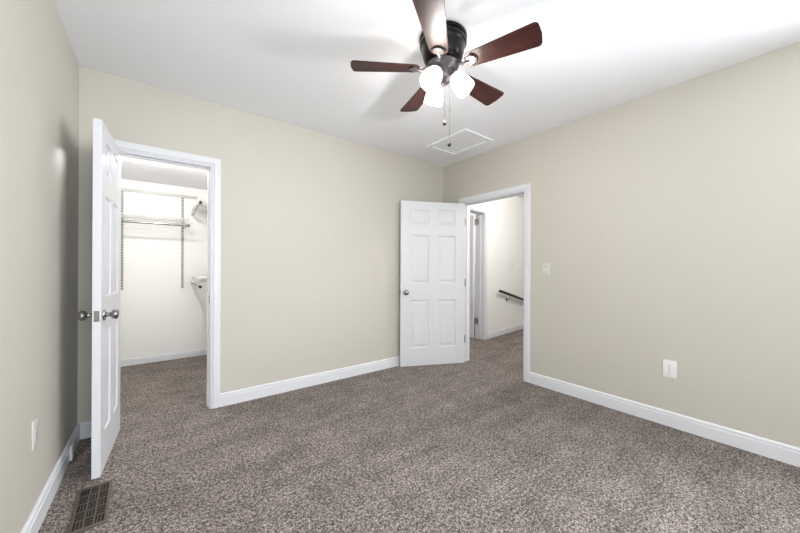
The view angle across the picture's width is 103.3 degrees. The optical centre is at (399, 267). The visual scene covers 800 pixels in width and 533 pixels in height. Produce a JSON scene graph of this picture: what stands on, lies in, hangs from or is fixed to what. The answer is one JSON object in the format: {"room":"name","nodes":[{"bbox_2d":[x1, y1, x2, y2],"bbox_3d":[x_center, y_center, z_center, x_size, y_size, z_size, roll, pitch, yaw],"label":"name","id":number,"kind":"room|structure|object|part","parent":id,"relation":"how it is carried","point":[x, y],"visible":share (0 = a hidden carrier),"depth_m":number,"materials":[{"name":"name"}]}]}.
{"room":"empty bedroom","nodes":[
{"label":"empty bedroom","id":0,"kind":"room"},
{"bbox_2d":[0,0,78,532],"bbox_3d":[-0.749,-0.094,0.204,0.110,2.440,4.820,0,0,-37],"label":"wall","id":1,"kind":"structure","parent":0,"point":[39,66],"depth_m":1.35,"materials":[{"name":"beige paint"}]},
{"bbox_2d":[31,415,38,451],"bbox_3d":[-1.548,0.702,1.343,0.008,0.123,0.077,0,0,-37],"label":"wall outlet","id":2,"kind":"object","parent":1,"relation":"attached to","point":[35,423],"visible":1,"depth_m":1.33,"materials":[{"name":"beige plastic"}]},
{"bbox_2d":[21,423,79,532],"bbox_3d":[-0.704,1.073,0.241,0.015,0.106,4.600,0,0,-37],"label":"baseboard","id":3,"kind":"structure","parent":1,"relation":"attached to","point":[34,521],"depth_m":1.50,"materials":[{"name":"white paint"}]},
{"bbox_2d":[69,443,73,460],"bbox_3d":[-1.901,1.068,1.831,0.014,0.083,0.050,0,0,-37],"label":"door stop","id":4,"kind":"object","parent":1,"relation":"attached to","point":[71,448],"visible":1,"depth_m":1.81,"materials":[{"name":"white paint"}]},
{"bbox_2d":[120,179,207,359],"bbox_3d":[-3.063,0.058,3.703,1.660,2.120,0.100,0,0,-37],"label":"wall","id":5,"kind":"structure","parent":0,"point":[159,316],"depth_m":3.80,"materials":[{"name":"beige paint"}]},
{"bbox_2d":[121,191,123,289],"bbox_3d":[-3.140,-0.310,3.571,0.025,1.125,0.014,0,0,-37],"label":"shelf standard","id":6,"kind":"object","parent":5,"relation":"attached to","point":[122,192],"visible":0.66,"depth_m":3.57,"materials":[{"name":"white metal"}]},
{"bbox_2d":[121,213,188,228],"bbox_3d":[-2.999,-0.532,3.466,1.115,0.094,0.325,0,0,-37],"label":"wire shelf","id":7,"kind":"object","parent":6,"relation":"attached to","point":[128,215],"visible":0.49,"depth_m":3.54,"materials":[{"name":"grey metal"}]},
{"bbox_3d":[-2.999,-0.556,3.466,1.110,0.038,0.319,0,0,-37],"label":"rail","id":8,"kind":"part","parent":7,"relation":"part of","materials":[{"name":"white metal"}]},
{"bbox_2d":[121,220,189,226],"bbox_3d":[-2.907,-0.504,3.358,1.126,0.058,0.039,0,0,-37],"label":"closet rod","id":9,"kind":"object","parent":7,"relation":"attached to","point":[129,221],"visible":0.61,"depth_m":3.50,"materials":[{"name":"grey metal"}]},
{"bbox_2d":[121,188,196,198],"bbox_3d":[-3.088,-0.884,3.609,1.300,0.033,0.016,0,0,-37],"label":"track","id":10,"kind":"object","parent":5,"relation":"attached to","point":[122,189],"visible":0.56,"depth_m":3.76,"materials":[{"name":"white metal"}]},
{"bbox_2d":[120,349,206,366],"bbox_3d":[-3.034,1.080,3.658,1.660,0.075,0.012,0,0,-37],"label":"baseboard","id":11,"kind":"structure","parent":5,"relation":"attached to","point":[149,359],"depth_m":3.79,"materials":[{"name":"white paint"}]},
{"bbox_2d":[181,198,183,287],"bbox_3d":[-2.692,-0.308,3.914,0.025,1.125,0.014,0,0,-37],"label":"shelf standard","id":12,"kind":"object","parent":5,"relation":"attached to","point":[182,199],"visible":0.93,"depth_m":3.91,"materials":[{"name":"white metal"}]},
{"bbox_2d":[121,156,207,189],"bbox_3d":[-2.535,-1.030,3.018,1.860,0.060,1.825,0,0,-37],"label":"ceiling","id":13,"kind":"structure","parent":0,"point":[134,169],"depth_m":3.37,"materials":[{"name":"white paint"}]},
{"bbox_2d":[77,66,442,422],"bbox_3d":[-0.806,-0.093,3.124,3.343,2.440,0.110,0,0,-37],"label":"wall","id":14,"kind":"structure","parent":0,"point":[310,219],"depth_m":2.85,"materials":[{"name":"beige paint"}]},
{"bbox_2d":[79,420,91,439],"bbox_3d":[-2.071,1.068,2.082,0.076,0.106,0.015,0,0,-37],"label":"baseboard","id":15,"kind":"structure","parent":14,"relation":"attached to","point":[85,427],"depth_m":2.08,"materials":[{"name":"white paint"}]},
{"bbox_2d":[78,118,120,479],"bbox_3d":[-1.772,0.162,1.923,0.164,1.904,0.616,0,0,-34],"label":"door","id":16,"kind":"structure","parent":14,"relation":"in","point":[105,315],"depth_m":1.76,"materials":[{"name":"white paint"}]},
{"bbox_3d":[-1.680,0.258,1.696,0.064,0.062,0.062,0,0,-34],"label":"knob","id":17,"kind":"part","parent":16,"relation":"part of","materials":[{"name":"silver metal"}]},
{"bbox_3d":[-1.603,0.258,1.671,0.022,0.058,0.009,0,0,-34],"label":"latch plate","id":18,"kind":"part","parent":16,"relation":"part of","materials":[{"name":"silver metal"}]},
{"bbox_3d":[-1.598,0.258,1.752,0.064,0.062,0.062,0,0,-34],"label":"knob","id":19,"kind":"part","parent":16,"relation":"part of","materials":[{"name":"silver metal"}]},
{"bbox_2d":[114,140,220,408],"bbox_3d":[-1.781,0.123,2.380,0.740,1.998,0.142,0,0,-37],"label":"door frame","id":20,"kind":"structure","parent":14,"relation":"attached to","point":[127,149],"depth_m":2.52,"materials":[{"name":"white paint"}]},
{"bbox_2d":[220,356,399,406],"bbox_3d":[-0.449,1.076,3.321,2.527,0.106,0.015,0,0,-37],"label":"baseboard","id":21,"kind":"structure","parent":14,"relation":"attached to","point":[255,392],"depth_m":2.96,"materials":[{"name":"white paint"}]},
{"bbox_2d":[38,324,799,532],"bbox_3d":[0.918,1.165,3.418,7.950,0.060,7.920,0,0,-37],"label":"floor","id":22,"kind":"structure","parent":0,"point":[470,446],"depth_m":1.82,"materials":[{"name":"brown carpet"}]},
{"bbox_2d":[67,479,112,532],"bbox_3d":[-1.452,1.119,1.491,0.128,0.008,0.352,0,0,-39],"label":"floor vent","id":23,"kind":"object","parent":22,"relation":"in","point":[92,502],"visible":1,"depth_m":1.47,"materials":[{"name":"brown metal"}]},
{"bbox_2d":[53,0,799,166],"bbox_3d":[0.628,-1.348,1.253,3.563,0.080,4.820,0,0,-37],"label":"ceiling","id":24,"kind":"structure","parent":0,"point":[286,61],"depth_m":1.92,"materials":[{"name":"white paint"}]},
{"bbox_2d":[351,0,542,146],"bbox_3d":[0.268,-0.997,1.823,0.979,0.625,1.011,0,0,-37],"label":"ceiling fan","id":25,"kind":"object","parent":24,"relation":"hanging from","point":[442,42],"visible":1,"depth_m":1.72,"materials":[{"name":"brown wood"}]},
{"bbox_3d":[-0.082,-1.131,1.785,0.390,0.006,0.142,0,12,-3],"label":"blade","id":26,"kind":"part","parent":25,"relation":"part of","materials":[{"name":"brown wood"}]},
{"bbox_3d":[0.127,-1.129,2.107,0.142,0.006,0.390,-13,5,-20],"label":"blade","id":27,"kind":"part","parent":25,"relation":"part of","materials":[{"name":"brown wood"}]},
{"bbox_3d":[0.159,-1.130,1.486,0.142,0.006,0.390,13,3,15],"label":"blade","id":28,"kind":"part","parent":25,"relation":"part of","materials":[{"name":"brown wood"}]},
{"bbox_3d":[0.181,-1.044,1.728,0.110,0.120,0.110,0,-38,41],"label":"lamp shade","id":29,"kind":"part","parent":25,"relation":"part of","materials":[{"name":"white glass"}]},
{"bbox_3d":[0.185,-1.052,1.733,0.053,0.092,0.053,0,-38,41],"label":"bulb","id":30,"kind":"part","parent":25,"relation":"part of","materials":[{"name":"white glass"}]},
{"bbox_3d":[0.212,-1.044,1.893,0.110,0.120,0.110,0,38,-19],"label":"lamp shade","id":31,"kind":"part","parent":25,"relation":"part of","materials":[{"name":"white glass"}]},
{"bbox_3d":[0.280,-0.907,1.787,0.006,0.377,0.006,0,0,-37],"label":"pull chain","id":32,"kind":"part","parent":25,"relation":"part of","materials":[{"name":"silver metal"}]},
{"bbox_3d":[0.339,-1.044,1.784,0.110,0.120,0.110,-38,-7,8],"label":"lamp shade","id":33,"kind":"part","parent":25,"relation":"part of","materials":[{"name":"white glass"}]},
{"bbox_3d":[0.498,-1.128,2.007,0.390,0.006,0.142,0,-12,-39],"label":"blade","id":34,"kind":"part","parent":25,"relation":"part of","materials":[{"name":"brown wood"}]},
{"bbox_3d":[0.518,-1.128,1.623,0.390,0.006,0.142,0,-12,33],"label":"blade","id":35,"kind":"part","parent":25,"relation":"part of","materials":[{"name":"brown wood"}]},
{"bbox_2d":[426,128,493,155],"bbox_3d":[0.619,-1.300,3.318,0.435,0.013,0.555,0,0,-37],"label":"attic hatch","id":36,"kind":"object","parent":24,"relation":"attached to","point":[460,141],"visible":1,"depth_m":3.29,"materials":[{"name":"white paint"}]},
{"bbox_3d":[0.619,-1.305,3.318,0.331,0.003,0.451,0,0,-37],"label":"hatch panel","id":37,"kind":"part","parent":36,"relation":"part of","materials":[{"name":"white paint"}]},
{"bbox_2d":[470,213,475,317],"bbox_3d":[0.530,-0.086,6.101,2.120,2.440,2.580,0,0,-37],"label":"wall","id":38,"kind":"structure","parent":0,"point":[470,213],"depth_m":6.40,"materials":[{"name":"beige paint"}]},
{"bbox_2d":[469,215,477,337],"bbox_3d":[0.927,0.139,5.313,0.816,1.970,0.101,0,0,44],"label":"door","id":39,"kind":"structure","parent":38,"relation":"in","point":[473,221],"depth_m":5.09,"materials":[{"name":"white paint"}]},
{"bbox_2d":[474,196,523,332],"bbox_3d":[1.816,-0.080,5.570,3.660,2.440,0.160,0,0,-44],"label":"wall","id":40,"kind":"structure","parent":0,"point":[505,216],"depth_m":5.44,"materials":[{"name":"beige paint"}]},
{"bbox_2d":[470,205,487,339],"bbox_3d":[1.001,0.101,4.774,0.910,2.069,0.192,0,0,-44],"label":"door frame","id":41,"kind":"structure","parent":40,"relation":"attached to","point":[481,241],"depth_m":5.02,"materials":[{"name":"white paint"}]},
{"bbox_3d":[0.939,0.101,4.837,0.910,2.069,0.016,0,0,-44],"label":"casing","id":42,"kind":"part","parent":41,"relation":"part of","materials":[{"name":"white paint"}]},
{"bbox_2d":[487,323,523,338],"bbox_3d":[2.269,1.092,5.895,2.450,0.100,0.015,0,0,-44],"label":"baseboard","id":43,"kind":"structure","parent":40,"relation":"attached to","point":[506,330],"depth_m":5.43,"materials":[{"name":"white paint"}]},
{"bbox_2d":[499,290,523,300],"bbox_3d":[2.272,0.599,5.849,1.828,0.462,0.083,0,0,-44],"label":"handrail","id":44,"kind":"object","parent":40,"relation":"attached to","point":[500,291],"visible":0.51,"depth_m":5.46,"materials":[{"name":"black metal"}]},
{"bbox_2d":[443,42,799,447],"bbox_3d":[1.995,-0.081,2.300,0.110,2.440,4.820,0,0,-37],"label":"wall","id":45,"kind":"structure","parent":0,"point":[666,222],"depth_m":2.24,"materials":[{"name":"beige paint"}]},
{"bbox_2d":[399,200,465,366],"bbox_3d":[0.399,0.183,3.696,0.829,1.889,0.164,0,0,-13],"label":"door","id":46,"kind":"structure","parent":45,"relation":"in","point":[432,234],"depth_m":3.67,"materials":[{"name":"white paint"}]},
{"bbox_2d":[459,183,530,381],"bbox_3d":[1.051,0.148,3.535,0.142,1.974,0.936,0,0,-37],"label":"door frame","id":47,"kind":"structure","parent":45,"relation":"attached to","point":[525,189],"depth_m":3.21,"materials":[{"name":"white paint"}]},
{"bbox_2d":[542,263,549,275],"bbox_3d":[1.381,0.018,2.999,0.017,0.123,0.077,0,0,-37],"label":"light switch","id":48,"kind":"object","parent":45,"relation":"attached to","point":[545,266],"visible":1,"depth_m":3.00,"materials":[{"name":"beige plastic"}]},
{"bbox_2d":[529,372,799,466],"bbox_3d":[2.309,1.087,1.779,0.015,0.106,3.386,0,0,-37],"label":"baseboard","id":49,"kind":"structure","parent":45,"relation":"attached to","point":[775,450],"depth_m":2.21,"materials":[{"name":"white paint"}]},
{"bbox_2d":[663,359,676,378],"bbox_3d":[1.938,0.728,2.273,0.008,0.123,0.077,0,0,-37],"label":"wall outlet","id":50,"kind":"object","parent":45,"relation":"attached to","point":[669,367],"visible":1,"depth_m":2.27,"materials":[{"name":"white plastic"}]},
{"bbox_3d":[-1.840,0.063,3.552,0.100,2.120,1.825,0,0,-37],"label":"wall","id":51,"kind":"structure","parent":0,"visible":0},
{"bbox_2d":[192,276,206,281],"bbox_3d":[-2.192,0.154,3.670,0.315,0.094,0.945,0,0,-37],"label":"wire shelf","id":52,"kind":"object","parent":51,"relation":"attached to","point":[196,278],"visible":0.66,"depth_m":3.46,"materials":[{"name":"grey metal"}]},
{"bbox_2d":[191,280,201,288],"bbox_3d":[-2.299,0.183,3.560,0.038,0.058,0.966,0,0,-37],"label":"closet rod","id":53,"kind":"object","parent":52,"relation":"attached to","point":[192,283],"visible":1,"depth_m":3.40,"materials":[{"name":"grey metal"}]},
{"bbox_2d":[192,195,207,210],"bbox_3d":[-2.189,-0.696,3.671,0.315,0.094,0.945,0,0,-37],"label":"wire shelf","id":54,"kind":"object","parent":51,"relation":"attached to","point":[203,198],"visible":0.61,"depth_m":3.59,"materials":[{"name":"grey metal"}]},
{"bbox_2d":[191,200,201,215],"bbox_3d":[-2.295,-0.667,3.560,0.038,0.058,0.966,0,0,-37],"label":"closet rod","id":55,"kind":"object","parent":54,"relation":"attached to","point":[199,202],"visible":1,"depth_m":3.42,"materials":[{"name":"grey metal"}]},
{"bbox_3d":[-2.297,-0.657,3.563,0.025,0.025,0.960,0,0,-37],"label":"rod","id":56,"kind":"part","parent":55,"relation":"part of","materials":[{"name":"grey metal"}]}
]}

